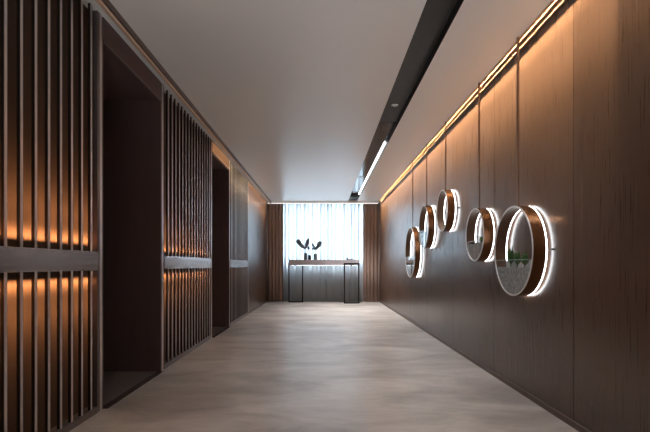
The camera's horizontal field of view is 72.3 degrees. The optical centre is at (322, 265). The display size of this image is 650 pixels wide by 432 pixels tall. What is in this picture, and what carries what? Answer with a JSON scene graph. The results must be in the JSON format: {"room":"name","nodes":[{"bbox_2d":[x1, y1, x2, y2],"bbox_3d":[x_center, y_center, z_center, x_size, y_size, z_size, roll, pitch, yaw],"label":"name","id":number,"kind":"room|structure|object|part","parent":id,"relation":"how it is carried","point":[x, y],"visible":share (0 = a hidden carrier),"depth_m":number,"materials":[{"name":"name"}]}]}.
{"room":"hallway","nodes":[
{"label":"hallway","id":0,"kind":"room"},
{"bbox_2d":[83,0,550,200],"bbox_3d":[0.000,-1.820,5.575,3.500,0.180,13.950,0,0,0],"label":"ceiling","id":1,"kind":"structure","parent":0,"point":[298,91],"depth_m":3.99,"materials":[{"name":"white paint"}]},
{"bbox_2d":[95,0,270,203],"bbox_3d":[-1.411,-1.692,5.325,0.028,0.075,13.450,0,0,0],"label":"trim","id":2,"kind":"structure","parent":1,"relation":"attached to","point":[109,9],"depth_m":3.89,"materials":[{"name":"brown wood"}]},
{"bbox_2d":[267,204,282,301],"bbox_3d":[-1.300,-0.361,12.129,0.430,2.698,0.072,0,0,0],"label":"drape","id":3,"kind":"object","parent":1,"relation":"hanging from","point":[274,211],"visible":1,"depth_m":12.13,"materials":[{"name":"brown fabric"}]},
{"bbox_2d":[283,204,362,300],"bbox_3d":[-0.004,-0.367,12.270,2.549,2.705,0.095,0,0,0],"label":"sheer curtain","id":4,"kind":"object","parent":1,"relation":"hanging from","point":[339,227],"visible":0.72,"depth_m":12.24,"materials":[{"name":"white fabric"}]},
{"bbox_2d":[363,203,378,301],"bbox_3d":[1.315,-0.361,12.129,0.440,2.698,0.069,0,0,0],"label":"drape","id":5,"kind":"object","parent":1,"relation":"hanging from","point":[370,211],"visible":1,"depth_m":12.13,"materials":[{"name":"brown fabric"}]},
{"bbox_2d":[348,0,463,200],"bbox_3d":[0.799,-1.768,5.325,0.242,0.077,13.450,0,0,0],"label":"channel","id":6,"kind":"object","parent":1,"relation":"attached to","point":[437,16],"visible":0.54,"depth_m":4.06,"materials":[{"name":"black metal"}]},
{"bbox_2d":[349,194,358,199],"bbox_3d":[0.799,-1.762,11.555,0.234,0.063,0.610,0,0,0],"label":"air vent","id":7,"kind":"object","parent":6,"relation":"attached to","point":[352,196],"visible":0.91,"depth_m":11.36,"materials":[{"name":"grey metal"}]},
{"bbox_2d":[358,142,385,193],"bbox_3d":[0.900,-1.788,8.830,0.033,0.014,4.740,0,0,0],"label":"linear light","id":8,"kind":"object","parent":6,"relation":"attached to","point":[384,143],"visible":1,"depth_m":7.98,"materials":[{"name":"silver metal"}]},
{"bbox_3d":[0.799,-1.800,8.812,0.236,0.011,6.475,0,0,0],"label":"panel","id":9,"kind":"part","parent":6,"relation":"part of","materials":[{"name":"grey"}]},
{"bbox_3d":[0.799,-1.800,2.083,0.236,0.011,6.965,0,0,0],"label":"panel","id":10,"kind":"part","parent":6,"relation":"part of","materials":[{"name":"black"}]},
{"bbox_2d":[69,301,578,431],"bbox_3d":[-0.005,1.050,5.600,3.510,0.100,14.000,0,0,0],"label":"floor","id":11,"kind":"structure","parent":0,"point":[285,366],"depth_m":3.70,"materials":[{"name":"stone"}]},
{"bbox_2d":[0,0,101,431],"bbox_3d":[-1.560,-0.365,0.840,0.073,2.730,4.480,0,0,0],"label":"slatted screen","id":12,"kind":"object","parent":11,"relation":"on","point":[51,50],"visible":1,"depth_m":2.53,"materials":[{"name":"brown wood"}]},
{"bbox_3d":[-1.541,0.495,0.784,0.018,0.920,4.331,0,0,0],"label":"slat panel","id":13,"kind":"part","parent":12,"relation":"part of","materials":[{"name":"brown wood"}]},
{"bbox_3d":[-1.541,-0.911,0.784,0.018,1.638,4.331,0,0,0],"label":"slat panel","id":14,"kind":"part","parent":12,"relation":"part of","materials":[{"name":"brown wood"}]},
{"bbox_3d":[-1.554,-0.029,0.810,0.061,0.127,4.420,0,0,0],"label":"rail","id":15,"kind":"part","parent":12,"relation":"part of","materials":[{"name":"brown metal"}]},
{"bbox_3d":[-1.556,0.978,0.810,0.059,0.045,4.420,0,0,0],"label":"rail","id":16,"kind":"part","parent":12,"relation":"part of","materials":[{"name":"brown wood"}]},
{"bbox_3d":[-1.558,-0.365,3.050,0.055,2.730,0.060,0,0,0],"label":"post","id":17,"kind":"part","parent":12,"relation":"part of","materials":[{"name":"brown wood"}]},
{"bbox_2d":[229,159,248,325],"bbox_3d":[-1.560,-0.365,8.205,0.073,2.730,1.870,0,0,0],"label":"slatted screen","id":18,"kind":"object","parent":11,"relation":"on","point":[238,184],"visible":0.93,"depth_m":8.11,"materials":[{"name":"brown wood"}]},
{"bbox_3d":[-1.541,0.495,8.229,0.018,0.920,1.607,0,0,0],"label":"slat panel","id":19,"kind":"part","parent":18,"relation":"part of","materials":[{"name":"brown wood"}]},
{"bbox_3d":[-1.541,-0.911,8.229,0.018,1.638,1.607,0,0,0],"label":"slat panel","id":20,"kind":"part","parent":18,"relation":"part of","materials":[{"name":"wood"}]},
{"bbox_3d":[-1.554,-0.029,8.210,0.061,0.127,1.760,0,0,0],"label":"rail","id":21,"kind":"part","parent":18,"relation":"part of","materials":[{"name":"brown metal"}]},
{"bbox_3d":[-1.556,0.978,8.210,0.059,0.045,1.760,0,0,0],"label":"rail","id":22,"kind":"part","parent":18,"relation":"part of","materials":[{"name":"brown metal"}]},
{"bbox_2d":[288,260,358,303],"bbox_3d":[0.009,0.426,11.830,1.887,1.147,0.396,0,0,0],"label":"console table","id":23,"kind":"object","parent":11,"relation":"on","point":[291,262],"visible":1,"depth_m":11.66,"materials":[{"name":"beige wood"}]},
{"bbox_2d":[296,238,308,259],"bbox_3d":[-0.542,-0.435,11.843,0.364,0.577,0.098,0,0,0],"label":"sculpture","id":24,"kind":"object","parent":23,"relation":"on","point":[298,241],"visible":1,"depth_m":11.82,"materials":[{"name":"black metal"}]},
{"bbox_2d":[311,241,321,259],"bbox_3d":[-0.173,-0.399,11.840,0.284,0.504,0.092,0,0,0],"label":"sculpture","id":25,"kind":"object","parent":23,"relation":"on","point":[319,243],"visible":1,"depth_m":11.82,"materials":[{"name":"black metal"}]},
{"bbox_2d":[379,0,649,431],"bbox_3d":[1.610,-0.436,5.575,0.120,2.873,13.950,0,0,0],"label":"wall","id":26,"kind":"structure","parent":0,"point":[579,344],"depth_m":2.92,"materials":[{"name":"brown wood"}]},
{"bbox_2d":[266,201,379,202],"bbox_3d":[-0.025,-1.711,12.060,3.150,0.042,0.020,0,0,0],"label":"trim","id":27,"kind":"structure","parent":26,"relation":"attached to","point":[266,201],"depth_m":12.05,"materials":[{"name":"white paint"}]},
{"bbox_2d":[267,203,377,203],"bbox_3d":[-0.005,-1.680,12.059,3.000,0.020,0.022,0,0,0],"label":"light","id":28,"kind":"object","parent":27,"relation":"attached to","point":[267,203],"visible":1,"depth_m":12.05,"materials":[{"name":"white"}]},
{"bbox_2d":[405,160,422,276],"bbox_3d":[1.492,-0.765,7.350,0.117,1.930,0.940,0,0,0],"label":"shelf","id":29,"kind":"object","parent":26,"relation":"attached to","point":[413,270],"visible":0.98,"depth_m":7.34,"materials":[{"name":"orange metal"}]},
{"bbox_2d":[419,144,436,247],"bbox_3d":[1.492,-0.988,6.360,0.117,1.485,0.720,0,0,0],"label":"shelf","id":30,"kind":"object","parent":26,"relation":"attached to","point":[427,238],"visible":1,"depth_m":6.27,"materials":[{"name":"orange metal"}]},
{"bbox_2d":[425,205,435,246],"bbox_3d":[1.528,-0.550,6.360,0.009,0.608,0.608,0,0,0],"label":"light","id":31,"kind":"object","parent":30,"relation":"attached to","point":[431,207],"depth_m":6.11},
{"bbox_2d":[436,122,458,231],"bbox_3d":[1.492,-1.069,5.375,0.117,1.322,0.610,0,0,0],"label":"shelf","id":32,"kind":"object","parent":26,"relation":"attached to","point":[445,194],"visible":1,"depth_m":5.36,"materials":[{"name":"orange metal"}]},
{"bbox_2d":[444,191,455,229],"bbox_3d":[1.528,-0.658,5.375,0.009,0.498,0.498,0,0,0],"label":"light","id":33,"kind":"object","parent":32,"relation":"attached to","point":[452,193],"depth_m":5.17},
{"bbox_2d":[380,0,565,202],"bbox_3d":[1.521,-1.720,5.325,0.058,0.060,13.450,0,0,0],"label":"trim","id":34,"kind":"structure","parent":26,"relation":"attached to","point":[556,4],"depth_m":3.96,"materials":[{"name":"orange metal"}]},
{"bbox_2d":[466,82,495,261],"bbox_3d":[1.492,-0.883,4.222,0.117,1.694,0.614,0,0,0],"label":"shelf","id":35,"kind":"object","parent":26,"relation":"attached to","point":[477,252],"visible":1,"depth_m":4.21,"materials":[{"name":"orange metal"}]},
{"bbox_2d":[475,208,494,260],"bbox_3d":[1.528,-0.288,4.222,0.009,0.502,0.502,0,0,0],"label":"light","id":36,"kind":"object","parent":35,"relation":"attached to","point":[487,210],"depth_m":4.03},
{"bbox_2d":[380,301,591,431],"bbox_3d":[1.542,0.979,5.340,0.015,0.042,13.480,0,0,0],"label":"baseboard","id":37,"kind":"structure","parent":26,"relation":"attached to","point":[553,411],"depth_m":3.61,"materials":[{"name":"brown metal"}]},
{"bbox_2d":[494,37,553,295],"bbox_3d":[1.492,-0.749,3.380,0.117,1.962,0.792,0,0,0],"label":"shelf","id":38,"kind":"object","parent":26,"relation":"attached to","point":[514,280],"visible":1,"depth_m":3.36,"materials":[{"name":"brown wood"}]},
{"bbox_2d":[508,247,513,266],"bbox_3d":[1.478,-0.068,3.502,0.042,0.165,0.089,0,0,0],"label":"succulent","id":39,"kind":"object","parent":38,"relation":"on","point":[510,252],"visible":0.98,"depth_m":3.48,"materials":[{"name":"green plant"}]},
{"bbox_2d":[514,251,520,266],"bbox_3d":[1.478,-0.048,3.388,0.044,0.125,0.098,0,0,0],"label":"succulent","id":40,"kind":"object","parent":38,"relation":"on","point":[516,256],"visible":0.96,"depth_m":3.37,"materials":[{"name":"green plant"}]},
{"bbox_2d":[506,260,530,266],"bbox_3d":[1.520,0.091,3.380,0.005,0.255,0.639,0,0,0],"label":"planter","id":41,"kind":"object","parent":38,"relation":"on","point":[507,262],"depth_m":3.46,"materials":[{"name":"silver metal"}]},
{"bbox_2d":[521,252,528,266],"bbox_3d":[1.477,-0.043,3.263,0.040,0.115,0.093,0,0,0],"label":"succulent","id":42,"kind":"object","parent":38,"relation":"on","point":[524,256],"visible":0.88,"depth_m":3.25,"materials":[{"name":"green plant"}]},
{"bbox_2d":[506,206,546,295],"bbox_3d":[1.528,-0.109,3.380,0.009,0.680,0.680,0,0,0],"label":"light","id":43,"kind":"object","parent":38,"relation":"attached to","point":[544,238],"depth_m":3.14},
{"bbox_3d":[-1.666,-0.365,5.575,0.138,2.730,13.950,0,0,0],"label":"wall","id":44,"kind":"structure","parent":0,"visible":0},
{"bbox_2d":[102,17,163,408],"bbox_3d":[-1.995,-0.315,3.650,0.990,2.830,1.140,0,0,0],"label":"door","id":45,"kind":"structure","parent":44,"relation":"in","point":[131,93],"depth_m":4.20,"materials":[{"name":"paint"}]},
{"bbox_3d":[-1.540,-1.645,3.650,0.020,0.170,1.100,0,0,0],"label":"header panel","id":46,"kind":"part","parent":45,"relation":"part of","materials":[{"name":"paint"}]},
{"bbox_2d":[161,83,211,369],"bbox_3d":[-1.560,-0.365,5.170,0.073,2.730,1.900,0,0,0],"label":"slatted screen","id":47,"kind":"object","parent":44,"relation":"attached to","point":[186,150],"visible":0.94,"depth_m":5.06,"materials":[{"name":"brown wood"}]},
{"bbox_3d":[-1.558,-0.365,4.250,0.055,2.730,0.060,0,0,0],"label":"post","id":48,"kind":"part","parent":47,"relation":"part of","materials":[{"name":"brown wood"}]},
{"bbox_3d":[-1.541,0.495,5.199,0.018,0.920,1.607,0,0,0],"label":"slat panel","id":49,"kind":"part","parent":47,"relation":"part of","materials":[{"name":"brown wood"}]},
{"bbox_3d":[-1.541,-0.911,5.199,0.018,1.638,1.607,0,0,0],"label":"slat panel","id":50,"kind":"part","parent":47,"relation":"part of","materials":[{"name":"brown wood"}]},
{"bbox_3d":[-1.554,-0.029,5.170,0.061,0.127,1.780,0,0,0],"label":"rail","id":51,"kind":"part","parent":47,"relation":"part of","materials":[{"name":"brown metal"}]},
{"bbox_3d":[-1.556,0.978,5.170,0.059,0.045,1.780,0,0,0],"label":"rail","id":52,"kind":"part","parent":47,"relation":"part of","materials":[{"name":"brown metal"}]},
{"bbox_3d":[-1.558,-0.365,6.090,0.055,2.730,0.060,0,0,0],"label":"post","id":53,"kind":"part","parent":47,"relation":"part of","materials":[{"name":"brown wood"}]},
{"bbox_2d":[212,140,230,337],"bbox_3d":[-1.995,-0.315,6.695,0.990,2.830,1.150,0,0,0],"label":"door","id":54,"kind":"structure","parent":44,"relation":"in","point":[220,161],"depth_m":7.25,"materials":[{"name":"paint"}]},
{"bbox_3d":[-1.540,-1.645,6.695,0.020,0.170,1.110,0,0,0],"label":"header panel","id":55,"kind":"part","parent":54,"relation":"part of","materials":[{"name":"brown wood"}]},
{"bbox_2d":[249,182,266,312],"bbox_3d":[-1.562,-0.365,10.797,0.071,2.730,3.305,0,0,0],"label":"wall panel","id":56,"kind":"object","parent":44,"relation":"attached to","point":[257,203],"visible":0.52,"depth_m":10.39,"materials":[{"name":"brown wood"}]},
{"bbox_3d":[-1.562,0.979,10.797,0.071,0.042,3.305,0,0,0],"label":"panel skirting","id":57,"kind":"part","parent":56,"relation":"part of","materials":[{"name":"brown metal"}]}
]}

